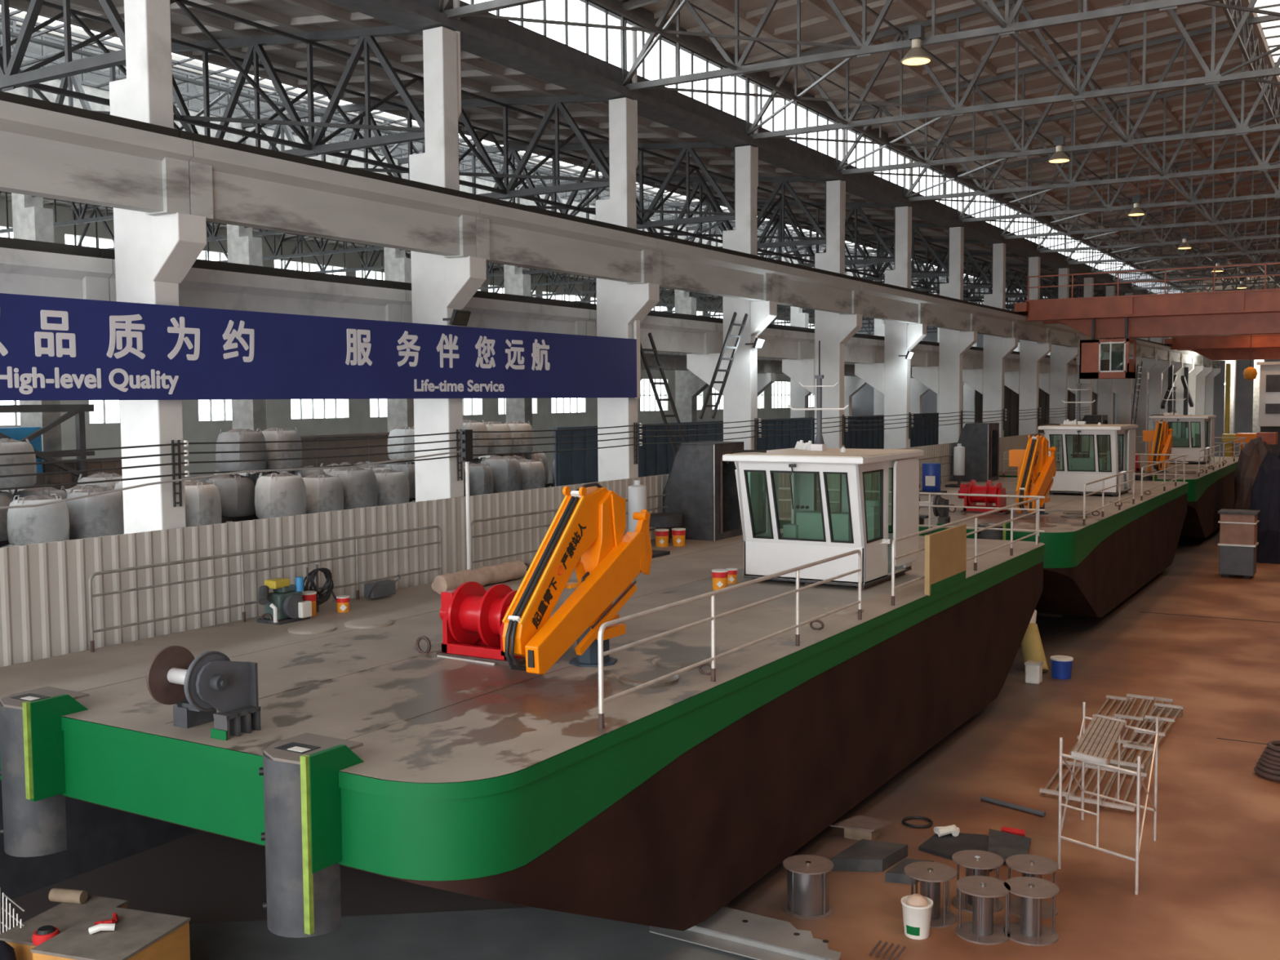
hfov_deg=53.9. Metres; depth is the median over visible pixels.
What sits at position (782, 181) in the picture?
roof truss
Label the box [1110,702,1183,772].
frame
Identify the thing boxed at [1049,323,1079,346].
beam
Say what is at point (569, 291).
roof truss
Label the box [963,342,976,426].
concrete column
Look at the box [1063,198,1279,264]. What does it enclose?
roof truss
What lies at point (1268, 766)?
cable coil
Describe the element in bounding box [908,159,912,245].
drain pipe
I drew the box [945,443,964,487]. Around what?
exhaust silencer
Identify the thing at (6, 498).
bag
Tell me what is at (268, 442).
cable
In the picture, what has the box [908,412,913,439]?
bracket
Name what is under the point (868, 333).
roof truss
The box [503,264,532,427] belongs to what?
concrete column
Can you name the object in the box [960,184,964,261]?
drain pipe
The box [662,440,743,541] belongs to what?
metal cabinet
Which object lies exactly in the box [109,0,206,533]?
concrete column
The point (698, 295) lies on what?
roof truss
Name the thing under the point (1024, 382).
concrete column
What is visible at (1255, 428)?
steel post
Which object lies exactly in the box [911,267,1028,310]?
roof truss
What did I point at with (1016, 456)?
tank
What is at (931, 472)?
drum
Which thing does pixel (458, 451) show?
cable
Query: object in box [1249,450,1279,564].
machine
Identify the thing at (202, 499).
bag
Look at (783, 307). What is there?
roof truss
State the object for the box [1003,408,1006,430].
bracket
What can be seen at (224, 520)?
platform
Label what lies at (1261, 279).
roof truss
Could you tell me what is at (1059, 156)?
lamp
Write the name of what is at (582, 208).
roof truss
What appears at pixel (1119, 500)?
deck railing
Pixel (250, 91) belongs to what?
window
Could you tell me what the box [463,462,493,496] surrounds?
bag
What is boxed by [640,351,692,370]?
beam
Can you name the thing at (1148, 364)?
concrete column
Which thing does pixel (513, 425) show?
bag
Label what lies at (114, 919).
string
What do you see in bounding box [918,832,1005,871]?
rubber mat
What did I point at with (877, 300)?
beam
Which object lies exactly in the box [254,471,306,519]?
bag
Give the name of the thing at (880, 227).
roof truss
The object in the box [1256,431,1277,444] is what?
frame
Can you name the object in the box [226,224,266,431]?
concrete column
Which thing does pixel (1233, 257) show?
roof truss
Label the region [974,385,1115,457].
wall
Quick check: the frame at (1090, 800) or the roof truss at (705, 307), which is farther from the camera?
the roof truss at (705, 307)
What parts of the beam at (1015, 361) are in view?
crane rail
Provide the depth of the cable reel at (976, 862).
15.09 m
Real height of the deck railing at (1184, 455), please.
1.042 m
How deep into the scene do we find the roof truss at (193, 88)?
34.75 m
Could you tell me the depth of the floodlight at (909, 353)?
42.97 m
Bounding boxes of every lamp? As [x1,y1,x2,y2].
[364,574,400,599]
[901,24,931,65]
[1048,135,1070,163]
[1128,195,1145,215]
[1177,232,1191,248]
[1211,257,1223,271]
[1236,277,1246,288]
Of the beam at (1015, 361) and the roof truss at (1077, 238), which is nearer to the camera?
the roof truss at (1077, 238)
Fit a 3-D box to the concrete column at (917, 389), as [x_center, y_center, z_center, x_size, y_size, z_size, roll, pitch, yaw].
[18.369,-5.644,82.068,1.760,12.724,0.466,2,4,31]
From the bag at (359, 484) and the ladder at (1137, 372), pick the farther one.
the ladder at (1137, 372)
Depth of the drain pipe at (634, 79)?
27.95 m
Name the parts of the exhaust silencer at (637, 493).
plate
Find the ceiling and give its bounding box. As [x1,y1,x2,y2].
[618,0,1279,292]
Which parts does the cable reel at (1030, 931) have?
tie rod, tie rod, tie rod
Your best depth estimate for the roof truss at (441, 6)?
22.00 m
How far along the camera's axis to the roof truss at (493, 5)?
21.97 m
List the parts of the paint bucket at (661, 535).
lid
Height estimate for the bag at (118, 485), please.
1.009 m
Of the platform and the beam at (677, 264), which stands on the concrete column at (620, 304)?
the beam at (677, 264)
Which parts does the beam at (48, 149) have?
crane rail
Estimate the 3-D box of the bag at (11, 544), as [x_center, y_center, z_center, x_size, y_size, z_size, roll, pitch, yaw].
[-11.429,1.685,23.349,1.046,1.064,1.032,3,5,39]
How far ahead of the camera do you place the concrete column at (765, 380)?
60.34 m
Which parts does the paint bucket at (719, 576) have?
lid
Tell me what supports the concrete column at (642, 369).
on the floor
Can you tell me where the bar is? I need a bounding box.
[436,654,495,665]
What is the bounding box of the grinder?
[31,924,60,946]
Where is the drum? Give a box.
[919,462,946,495]
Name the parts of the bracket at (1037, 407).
frame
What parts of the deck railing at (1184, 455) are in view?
rail, rail, post, post, post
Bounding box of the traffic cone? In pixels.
[1021,609,1048,671]
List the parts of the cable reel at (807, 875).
tie rod, tie rod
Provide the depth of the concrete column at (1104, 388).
75.98 m
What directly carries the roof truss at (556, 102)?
attached to the concrete column at (243, 248)
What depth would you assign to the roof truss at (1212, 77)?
29.80 m
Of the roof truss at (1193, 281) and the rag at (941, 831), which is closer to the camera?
the rag at (941, 831)
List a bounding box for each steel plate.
[648,906,841,959]
[830,814,892,831]
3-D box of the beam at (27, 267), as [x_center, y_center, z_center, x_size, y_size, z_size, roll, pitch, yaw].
[-9.373,-2.639,15.469,0.621,1.025,6.189,2,4,31]
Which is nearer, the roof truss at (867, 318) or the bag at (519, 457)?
the bag at (519, 457)
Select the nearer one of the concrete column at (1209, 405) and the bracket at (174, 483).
the bracket at (174, 483)
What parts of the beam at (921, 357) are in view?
crane rail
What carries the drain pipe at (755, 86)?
attached to the roof beam at (506, 43)
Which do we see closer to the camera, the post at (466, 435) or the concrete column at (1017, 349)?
the post at (466, 435)
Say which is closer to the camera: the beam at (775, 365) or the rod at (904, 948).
the rod at (904, 948)
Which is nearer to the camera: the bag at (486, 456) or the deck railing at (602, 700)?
the deck railing at (602, 700)
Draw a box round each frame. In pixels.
[1039,694,1133,796]
[1057,702,1159,894]
[1065,693,1154,804]
[1099,697,1173,811]
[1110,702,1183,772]
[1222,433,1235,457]
[1235,432,1256,451]
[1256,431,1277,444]
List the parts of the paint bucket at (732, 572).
lid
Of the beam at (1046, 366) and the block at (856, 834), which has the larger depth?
the beam at (1046, 366)
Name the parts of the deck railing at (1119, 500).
post, rail, rail, post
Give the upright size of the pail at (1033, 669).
0.440 m
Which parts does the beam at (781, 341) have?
crane rail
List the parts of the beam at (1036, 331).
crane rail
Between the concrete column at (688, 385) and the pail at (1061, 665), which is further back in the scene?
the concrete column at (688, 385)
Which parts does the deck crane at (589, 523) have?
plate, lever arm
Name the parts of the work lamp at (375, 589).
handle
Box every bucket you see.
[301,591,316,616]
[336,595,350,612]
[654,528,669,546]
[671,528,685,546]
[711,568,728,590]
[725,568,737,583]
[901,893,933,939]
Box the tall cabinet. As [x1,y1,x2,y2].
[1217,508,1260,578]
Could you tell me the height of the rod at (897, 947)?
0.114 m
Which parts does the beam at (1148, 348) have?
crane rail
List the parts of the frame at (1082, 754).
frame, frame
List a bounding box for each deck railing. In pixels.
[88,525,442,652]
[470,493,667,568]
[597,549,862,728]
[778,487,1044,542]
[890,454,953,493]
[891,497,1038,605]
[1002,451,1188,481]
[1056,437,1077,459]
[1082,469,1134,524]
[1107,435,1246,452]
[1140,454,1185,500]
[1197,444,1220,476]
[1222,437,1244,466]
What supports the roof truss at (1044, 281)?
attached to the roof truss at (987, 273)
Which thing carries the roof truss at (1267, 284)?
attached to the wall
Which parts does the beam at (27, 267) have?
crane rail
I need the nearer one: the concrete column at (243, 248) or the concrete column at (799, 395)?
the concrete column at (243, 248)
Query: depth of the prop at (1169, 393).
94.01 m
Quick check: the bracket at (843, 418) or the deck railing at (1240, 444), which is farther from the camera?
the deck railing at (1240, 444)
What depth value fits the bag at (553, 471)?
38.62 m
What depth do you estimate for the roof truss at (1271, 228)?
72.81 m
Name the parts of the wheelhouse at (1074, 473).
frame, floor frame, door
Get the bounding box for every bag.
[0,438,36,488]
[0,488,25,493]
[0,489,13,541]
[0,543,24,547]
[0,940,16,959]
[7,493,70,545]
[13,485,67,499]
[61,484,111,495]
[65,486,124,539]
[76,472,122,488]
[114,477,122,488]
[184,476,206,482]
[184,480,222,527]
[204,473,255,517]
[213,470,255,475]
[215,428,266,471]
[245,471,285,484]
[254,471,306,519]
[256,427,302,469]
[280,466,325,476]
[299,473,343,513]
[320,462,360,474]
[328,466,377,509]
[348,461,383,466]
[360,464,392,471]
[373,468,409,506]
[382,461,415,497]
[386,426,414,460]
[462,419,488,456]
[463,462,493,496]
[463,467,466,496]
[469,457,487,463]
[478,454,497,458]
[480,455,521,493]
[482,421,511,453]
[489,453,525,459]
[499,421,533,453]
[515,449,548,483]
[518,458,545,490]
[551,460,555,485]
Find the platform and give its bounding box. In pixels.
[0,480,555,546]
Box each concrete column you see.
[11,192,62,460]
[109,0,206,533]
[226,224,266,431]
[383,247,413,432]
[408,26,486,502]
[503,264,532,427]
[595,97,659,481]
[640,368,643,380]
[675,289,709,422]
[686,145,777,449]
[757,373,774,395]
[782,179,862,448]
[790,306,811,417]
[844,376,866,416]
[854,206,926,448]
[873,318,884,415]
[910,339,929,413]
[911,226,977,444]
[937,327,964,412]
[962,243,1017,437]
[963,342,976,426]
[1004,256,1051,435]
[1013,342,1019,351]
[1039,267,1079,459]
[1067,277,1103,454]
[1092,285,1124,449]
[1113,293,1141,451]
[1131,337,1156,455]
[1147,337,1170,448]
[1161,337,1182,438]
[1173,363,1194,438]
[1185,364,1204,446]
[1195,366,1213,442]
[1204,366,1221,414]
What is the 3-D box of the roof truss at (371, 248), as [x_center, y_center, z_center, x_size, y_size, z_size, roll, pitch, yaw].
[-12.104,-11.739,56.370,24.608,2.950,0.134,2,4,31]
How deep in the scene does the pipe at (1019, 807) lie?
18.64 m
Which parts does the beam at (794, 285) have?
crane rail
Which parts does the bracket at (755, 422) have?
frame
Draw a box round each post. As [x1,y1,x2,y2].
[459,429,472,569]
[1223,360,1235,445]
[1223,363,1231,456]
[1252,360,1265,432]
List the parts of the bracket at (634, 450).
frame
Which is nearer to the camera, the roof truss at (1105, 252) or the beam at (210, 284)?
the beam at (210, 284)
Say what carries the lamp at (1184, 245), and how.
hanging from the roof truss at (1077, 238)
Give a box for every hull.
[0,528,1044,937]
[778,476,1188,617]
[998,455,1239,537]
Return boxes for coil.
[303,564,336,612]
[1253,740,1279,782]
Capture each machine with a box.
[0,404,94,479]
[1233,436,1273,510]
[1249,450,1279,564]
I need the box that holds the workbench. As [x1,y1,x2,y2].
[31,906,190,959]
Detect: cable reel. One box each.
[782,854,833,919]
[904,861,956,928]
[951,849,1004,913]
[955,875,1010,945]
[1003,876,1059,946]
[1005,853,1058,919]
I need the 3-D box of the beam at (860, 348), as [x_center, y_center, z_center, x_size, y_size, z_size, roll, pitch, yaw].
[6.560,-4.454,42.057,0.621,1.025,6.189,2,4,31]
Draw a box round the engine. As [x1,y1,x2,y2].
[257,576,311,625]
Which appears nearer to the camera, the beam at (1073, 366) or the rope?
the beam at (1073, 366)
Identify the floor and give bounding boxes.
[0,528,1279,959]
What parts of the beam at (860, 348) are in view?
crane rail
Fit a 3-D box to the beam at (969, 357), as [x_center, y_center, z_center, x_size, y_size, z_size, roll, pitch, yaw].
[12.933,-5.180,52.693,0.621,1.025,6.189,2,4,31]
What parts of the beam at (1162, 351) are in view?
crane rail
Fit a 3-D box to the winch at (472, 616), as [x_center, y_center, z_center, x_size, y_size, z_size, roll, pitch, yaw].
[-1.984,1.748,15.812,1.619,0.919,0.800,2,4,31]
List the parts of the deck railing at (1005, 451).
rail, rail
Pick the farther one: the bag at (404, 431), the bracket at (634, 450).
the bag at (404, 431)
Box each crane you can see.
[502,482,652,675]
[1014,262,1279,378]
[1016,433,1056,514]
[1151,419,1173,472]
[1164,333,1279,360]
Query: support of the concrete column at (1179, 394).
on the floor
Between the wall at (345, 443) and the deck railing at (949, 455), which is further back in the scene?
the deck railing at (949, 455)
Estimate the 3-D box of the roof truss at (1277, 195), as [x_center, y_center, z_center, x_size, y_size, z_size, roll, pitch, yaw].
[23.151,-11.124,42.538,25.437,2.945,0.134,2,4,31]
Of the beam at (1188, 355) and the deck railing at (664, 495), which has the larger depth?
the beam at (1188, 355)
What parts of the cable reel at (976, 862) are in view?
tie rod, tie rod, tie rod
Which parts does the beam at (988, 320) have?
crane rail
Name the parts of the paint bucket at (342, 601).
lid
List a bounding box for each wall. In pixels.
[0,197,814,479]
[26,457,122,489]
[299,432,400,467]
[811,412,938,448]
[852,268,1279,457]
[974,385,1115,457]
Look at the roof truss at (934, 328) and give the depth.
128.88 m
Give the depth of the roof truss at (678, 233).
37.70 m
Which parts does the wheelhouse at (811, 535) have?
door, frame, floor frame, door handle, door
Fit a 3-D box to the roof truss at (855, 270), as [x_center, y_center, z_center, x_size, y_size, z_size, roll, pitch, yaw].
[5.496,-9.327,49.614,11.741,2.556,6.253,2,4,31]
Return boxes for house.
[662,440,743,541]
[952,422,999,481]
[1075,414,1107,457]
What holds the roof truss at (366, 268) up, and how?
attached to the wall at (357, 419)
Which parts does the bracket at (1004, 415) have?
frame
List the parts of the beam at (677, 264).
crane rail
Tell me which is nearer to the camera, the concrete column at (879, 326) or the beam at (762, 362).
the beam at (762, 362)
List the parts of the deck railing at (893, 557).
rail, rail, post, post, post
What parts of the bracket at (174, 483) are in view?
frame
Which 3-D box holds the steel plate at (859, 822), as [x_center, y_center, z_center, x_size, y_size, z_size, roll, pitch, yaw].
[3.085,4.780,17.513,0.700,0.020,0.600,2,4,31]
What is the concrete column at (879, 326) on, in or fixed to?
on the floor
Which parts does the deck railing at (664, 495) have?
rail, rail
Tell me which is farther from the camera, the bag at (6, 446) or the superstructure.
the superstructure
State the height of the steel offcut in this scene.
0.020 m
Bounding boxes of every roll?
[48,888,88,904]
[431,560,526,594]
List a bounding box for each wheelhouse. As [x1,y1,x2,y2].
[722,340,923,589]
[1038,364,1137,496]
[1149,373,1216,464]
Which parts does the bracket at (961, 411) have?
frame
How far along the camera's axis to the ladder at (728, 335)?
31.51 m
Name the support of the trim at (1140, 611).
on the floor
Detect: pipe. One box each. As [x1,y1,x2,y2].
[453,0,461,119]
[631,24,637,168]
[753,84,758,187]
[841,129,845,217]
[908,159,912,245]
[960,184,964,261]
[980,795,1045,816]
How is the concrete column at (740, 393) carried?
on the floor
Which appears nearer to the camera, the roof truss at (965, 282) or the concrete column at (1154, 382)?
the roof truss at (965, 282)
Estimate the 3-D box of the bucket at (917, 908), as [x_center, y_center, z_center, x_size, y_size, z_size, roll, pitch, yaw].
[3.148,4.944,14.310,0.360,0.460,0.360,2,4,31]
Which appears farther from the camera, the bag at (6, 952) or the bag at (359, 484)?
the bag at (359, 484)
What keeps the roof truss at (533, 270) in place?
attached to the wall at (357, 419)
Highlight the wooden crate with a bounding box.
[0,894,128,959]
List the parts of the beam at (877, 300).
crane rail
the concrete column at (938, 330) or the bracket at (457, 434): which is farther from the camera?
the concrete column at (938, 330)
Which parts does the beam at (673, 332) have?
crane rail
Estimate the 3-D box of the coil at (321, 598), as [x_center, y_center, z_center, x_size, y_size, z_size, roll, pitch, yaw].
[-4.778,1.644,19.073,0.292,0.720,0.662,2,4,31]
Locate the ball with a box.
[1243,366,1257,380]
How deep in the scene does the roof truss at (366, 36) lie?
24.17 m
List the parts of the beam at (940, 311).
crane rail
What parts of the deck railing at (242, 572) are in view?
post, rail, rail, post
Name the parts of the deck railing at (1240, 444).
post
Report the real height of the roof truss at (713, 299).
2.950 m
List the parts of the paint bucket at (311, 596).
lid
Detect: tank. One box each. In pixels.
[648,512,682,542]
[1008,448,1026,512]
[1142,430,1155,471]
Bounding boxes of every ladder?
[640,332,686,454]
[698,311,747,418]
[1130,361,1142,424]
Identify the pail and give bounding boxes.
[1024,660,1043,684]
[1049,655,1073,679]
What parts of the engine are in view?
fuel tank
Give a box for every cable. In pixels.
[0,406,1090,455]
[0,408,1089,466]
[0,411,1089,477]
[0,414,1088,490]
[0,450,461,509]
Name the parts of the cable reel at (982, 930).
tie rod, tie rod, tie rod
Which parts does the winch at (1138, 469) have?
plate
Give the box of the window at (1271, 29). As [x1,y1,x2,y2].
[1253,0,1279,77]
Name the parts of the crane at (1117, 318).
railing post, railing post, seat, railing post, rail, handrail, railing post, railing post, railing post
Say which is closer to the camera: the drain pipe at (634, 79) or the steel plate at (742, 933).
the steel plate at (742, 933)
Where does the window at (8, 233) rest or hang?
in the wall at (357, 419)
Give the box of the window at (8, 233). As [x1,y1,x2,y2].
[7,227,813,425]
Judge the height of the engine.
0.620 m
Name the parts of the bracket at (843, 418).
frame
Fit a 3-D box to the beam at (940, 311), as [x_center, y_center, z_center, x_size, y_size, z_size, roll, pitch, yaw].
[11.246,-6.167,46.384,0.621,1.164,6.189,2,4,31]
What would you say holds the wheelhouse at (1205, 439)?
on the hull at (1212, 491)
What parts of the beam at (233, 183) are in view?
crane rail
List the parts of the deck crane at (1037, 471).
lever arm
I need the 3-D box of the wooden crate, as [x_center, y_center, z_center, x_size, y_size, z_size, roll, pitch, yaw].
[-5.923,4.904,12.970,0.628,0.800,1.158,1,4,19]
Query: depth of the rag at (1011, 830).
17.51 m
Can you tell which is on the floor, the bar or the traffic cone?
the traffic cone
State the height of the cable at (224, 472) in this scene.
0.066 m
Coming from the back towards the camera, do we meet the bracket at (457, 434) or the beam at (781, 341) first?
the beam at (781, 341)
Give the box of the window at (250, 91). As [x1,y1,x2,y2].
[0,22,1027,301]
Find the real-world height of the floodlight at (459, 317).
0.280 m
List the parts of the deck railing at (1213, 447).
post, rail, rail, post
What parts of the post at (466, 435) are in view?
arm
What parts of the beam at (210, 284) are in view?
crane rail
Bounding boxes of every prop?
[1160,364,1177,428]
[1180,367,1193,427]
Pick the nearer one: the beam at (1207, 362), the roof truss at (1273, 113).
the roof truss at (1273, 113)
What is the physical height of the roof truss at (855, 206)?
2.805 m
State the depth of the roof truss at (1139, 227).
51.23 m
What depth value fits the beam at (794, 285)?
35.46 m
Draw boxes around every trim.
[4,70,1008,304]
[578,0,1189,291]
[1140,611,1279,622]
[1217,737,1266,744]
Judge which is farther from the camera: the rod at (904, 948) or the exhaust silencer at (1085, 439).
the exhaust silencer at (1085, 439)
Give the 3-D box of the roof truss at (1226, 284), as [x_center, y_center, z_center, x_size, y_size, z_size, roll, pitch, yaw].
[42.270,-13.302,74.444,25.437,2.945,0.135,2,4,31]
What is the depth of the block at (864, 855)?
16.39 m
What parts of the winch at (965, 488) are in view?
motor, plate, foot plate, frame, plate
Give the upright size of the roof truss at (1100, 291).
2.805 m
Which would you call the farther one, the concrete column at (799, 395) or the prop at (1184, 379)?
the prop at (1184, 379)
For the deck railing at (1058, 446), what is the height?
1.021 m
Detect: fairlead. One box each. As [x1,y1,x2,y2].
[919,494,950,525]
[1103,456,1106,468]
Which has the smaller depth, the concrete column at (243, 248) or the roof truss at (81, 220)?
the concrete column at (243, 248)
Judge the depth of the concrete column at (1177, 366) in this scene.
97.28 m
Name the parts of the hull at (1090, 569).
cap plate, plate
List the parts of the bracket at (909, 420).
frame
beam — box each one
[0,90,193,216]
[0,236,112,301]
[99,248,405,322]
[178,129,479,257]
[327,0,1153,295]
[394,281,589,335]
[467,192,656,284]
[579,302,715,354]
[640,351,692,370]
[645,231,775,302]
[706,316,807,359]
[757,357,769,373]
[765,257,861,315]
[768,358,784,373]
[800,327,877,364]
[844,362,856,376]
[853,276,926,324]
[870,334,933,367]
[919,290,977,332]
[926,341,977,369]
[970,302,1018,337]
[971,346,1013,372]
[1010,351,1044,373]
[1012,311,1052,342]
[1042,355,1071,374]
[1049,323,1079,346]
[1069,358,1075,374]
[1078,332,1102,350]
[1102,338,1122,352]
[1122,337,1142,356]
[1137,338,1157,359]
[1153,342,1171,360]
[1167,345,1183,362]
[1182,350,1195,364]
[1191,350,1204,365]
[1203,356,1212,367]
[1212,360,1220,368]
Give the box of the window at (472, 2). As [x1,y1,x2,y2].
[459,0,1186,293]
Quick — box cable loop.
[902,816,933,827]
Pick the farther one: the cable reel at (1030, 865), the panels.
the panels
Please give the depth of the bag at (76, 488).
25.69 m
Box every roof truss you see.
[0,0,125,91]
[0,0,424,150]
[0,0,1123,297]
[0,120,387,233]
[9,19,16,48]
[28,25,424,197]
[72,155,503,249]
[123,40,609,194]
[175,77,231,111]
[206,179,601,262]
[240,94,609,227]
[280,199,677,273]
[331,104,734,224]
[360,216,715,279]
[397,142,735,250]
[439,0,444,12]
[439,0,544,19]
[465,0,1006,85]
[475,149,825,243]
[478,231,792,289]
[492,244,826,297]
[516,176,827,266]
[546,252,876,302]
[594,282,723,306]
[604,182,894,263]
[620,0,1222,91]
[638,200,897,267]
[649,0,1279,135]
[653,270,939,312]
[678,206,947,278]
[685,220,951,291]
[688,277,965,316]
[709,290,975,319]
[745,0,1279,139]
[757,225,991,288]
[761,236,994,291]
[770,288,986,324]
[773,0,1279,171]
[773,306,884,326]
[800,249,1029,308]
[804,309,927,328]
[818,240,1027,297]
[835,15,1279,174]
[844,260,1059,306]
[857,253,1026,302]
[857,320,937,332]
[862,26,1279,198]
[862,317,937,334]
[883,270,1084,303]
[902,75,1279,201]
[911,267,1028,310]
[916,278,1106,311]
[933,79,1279,219]
[942,275,1056,309]
[956,111,1279,222]
[964,281,1078,311]
[968,285,1124,310]
[976,292,1115,303]
[986,148,1212,236]
[999,145,1279,239]
[1025,177,1230,250]
[1034,171,1279,253]
[1060,194,1244,262]
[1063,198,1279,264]
[1088,210,1279,274]
[1089,208,1256,272]
[1110,226,1279,282]
[1111,227,1266,280]
[1128,239,1279,289]
[1129,235,1275,288]
[1145,252,1279,293]
[1146,253,1279,294]
[1160,259,1279,293]
[1173,268,1279,293]
[1191,276,1279,292]
[1216,284,1275,291]
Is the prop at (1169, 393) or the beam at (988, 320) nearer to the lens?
the beam at (988, 320)
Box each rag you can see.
[88,923,115,934]
[933,824,959,836]
[1000,826,1025,836]
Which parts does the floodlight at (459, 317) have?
arm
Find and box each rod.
[868,940,881,955]
[875,941,888,957]
[880,942,893,959]
[887,944,900,959]
[893,946,906,959]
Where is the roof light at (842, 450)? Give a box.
[840,447,846,452]
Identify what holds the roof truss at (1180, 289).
attached to the roof truss at (1226, 284)
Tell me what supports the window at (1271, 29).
attached to the ceiling
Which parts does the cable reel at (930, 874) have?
tie rod, tie rod, tie rod, tie rod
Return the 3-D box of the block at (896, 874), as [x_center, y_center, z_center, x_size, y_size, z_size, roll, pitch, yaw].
[3.448,4.999,16.084,0.340,0.120,0.731,2,5,36]
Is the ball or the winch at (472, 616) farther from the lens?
the ball
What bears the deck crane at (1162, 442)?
on the hull at (1212, 491)
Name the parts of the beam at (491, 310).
crane rail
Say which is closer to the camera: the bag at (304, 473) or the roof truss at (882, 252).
the bag at (304, 473)
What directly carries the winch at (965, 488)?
on the hull at (1090, 569)
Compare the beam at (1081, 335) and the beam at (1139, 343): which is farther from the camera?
the beam at (1139, 343)
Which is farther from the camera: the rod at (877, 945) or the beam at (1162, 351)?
the beam at (1162, 351)
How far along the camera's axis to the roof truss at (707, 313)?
103.25 m
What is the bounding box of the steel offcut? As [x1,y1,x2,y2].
[987,828,1031,862]
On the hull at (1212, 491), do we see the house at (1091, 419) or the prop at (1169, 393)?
the house at (1091, 419)
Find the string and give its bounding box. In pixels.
[94,912,118,925]
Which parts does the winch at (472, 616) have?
motor, plate, foot plate, frame, plate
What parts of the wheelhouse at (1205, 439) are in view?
frame, door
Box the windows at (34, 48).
[0,7,1022,310]
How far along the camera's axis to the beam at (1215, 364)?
116.17 m
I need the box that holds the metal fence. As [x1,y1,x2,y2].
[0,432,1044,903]
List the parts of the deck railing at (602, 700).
post, rail, rail, post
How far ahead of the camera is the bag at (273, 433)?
29.79 m
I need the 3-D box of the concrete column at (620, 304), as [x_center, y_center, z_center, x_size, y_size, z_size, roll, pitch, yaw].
[-0.734,-2.067,28.461,2.474,12.703,0.476,2,4,31]
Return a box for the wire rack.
[0,887,24,933]
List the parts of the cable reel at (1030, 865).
tie rod, tie rod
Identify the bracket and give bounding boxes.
[171,440,190,506]
[456,429,462,480]
[633,422,642,464]
[754,417,761,449]
[842,414,848,444]
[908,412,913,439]
[960,410,964,431]
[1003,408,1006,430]
[1037,407,1040,426]
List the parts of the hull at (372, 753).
cap plate, plate, cap plate, plate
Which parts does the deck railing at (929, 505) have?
rail, rail, handrail, post, post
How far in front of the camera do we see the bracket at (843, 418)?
38.88 m
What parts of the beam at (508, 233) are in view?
crane rail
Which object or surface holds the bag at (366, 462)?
on the platform
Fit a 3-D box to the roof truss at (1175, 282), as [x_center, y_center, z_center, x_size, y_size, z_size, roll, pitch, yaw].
[38.332,-13.173,73.187,19.720,2.687,6.245,2,4,31]
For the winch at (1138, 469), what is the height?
0.919 m
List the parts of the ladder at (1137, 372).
rail, rail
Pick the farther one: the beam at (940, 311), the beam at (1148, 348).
the beam at (1148, 348)
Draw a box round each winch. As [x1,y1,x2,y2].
[146,645,261,740]
[415,581,525,666]
[948,479,1010,514]
[1103,451,1144,472]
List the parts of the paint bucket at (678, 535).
lid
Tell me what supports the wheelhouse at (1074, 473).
on the hull at (1090, 569)
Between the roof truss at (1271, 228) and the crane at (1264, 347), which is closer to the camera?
the roof truss at (1271, 228)
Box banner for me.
[0,293,640,400]
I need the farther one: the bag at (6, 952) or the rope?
the rope
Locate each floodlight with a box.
[442,309,471,326]
[745,337,764,348]
[897,351,913,359]
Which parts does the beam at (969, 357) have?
crane rail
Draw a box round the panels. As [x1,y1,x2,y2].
[553,417,813,486]
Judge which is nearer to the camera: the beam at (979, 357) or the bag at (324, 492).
the bag at (324, 492)
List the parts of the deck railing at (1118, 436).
rail, rail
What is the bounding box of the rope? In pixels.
[1249,334,1251,366]
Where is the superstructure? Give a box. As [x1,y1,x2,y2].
[1256,361,1279,456]
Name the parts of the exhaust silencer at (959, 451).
plate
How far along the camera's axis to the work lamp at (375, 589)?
20.24 m
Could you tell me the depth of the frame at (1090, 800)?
21.08 m
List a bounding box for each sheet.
[0,906,755,959]
[924,524,966,595]
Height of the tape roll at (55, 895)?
0.140 m
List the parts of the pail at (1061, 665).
lid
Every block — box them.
[830,839,907,871]
[844,827,880,840]
[885,858,933,884]
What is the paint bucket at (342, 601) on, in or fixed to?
on the hull at (372, 753)
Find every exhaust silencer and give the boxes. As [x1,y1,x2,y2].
[627,480,670,558]
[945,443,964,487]
[1081,435,1088,457]
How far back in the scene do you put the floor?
17.94 m
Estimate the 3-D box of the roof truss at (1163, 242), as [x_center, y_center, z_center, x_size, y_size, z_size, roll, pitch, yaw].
[29.524,-11.850,53.173,25.437,2.945,0.135,2,4,31]
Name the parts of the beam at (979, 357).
crane rail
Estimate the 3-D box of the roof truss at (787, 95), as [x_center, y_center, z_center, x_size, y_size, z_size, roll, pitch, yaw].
[9.653,-9.906,25.328,19.720,2.687,6.245,2,4,31]

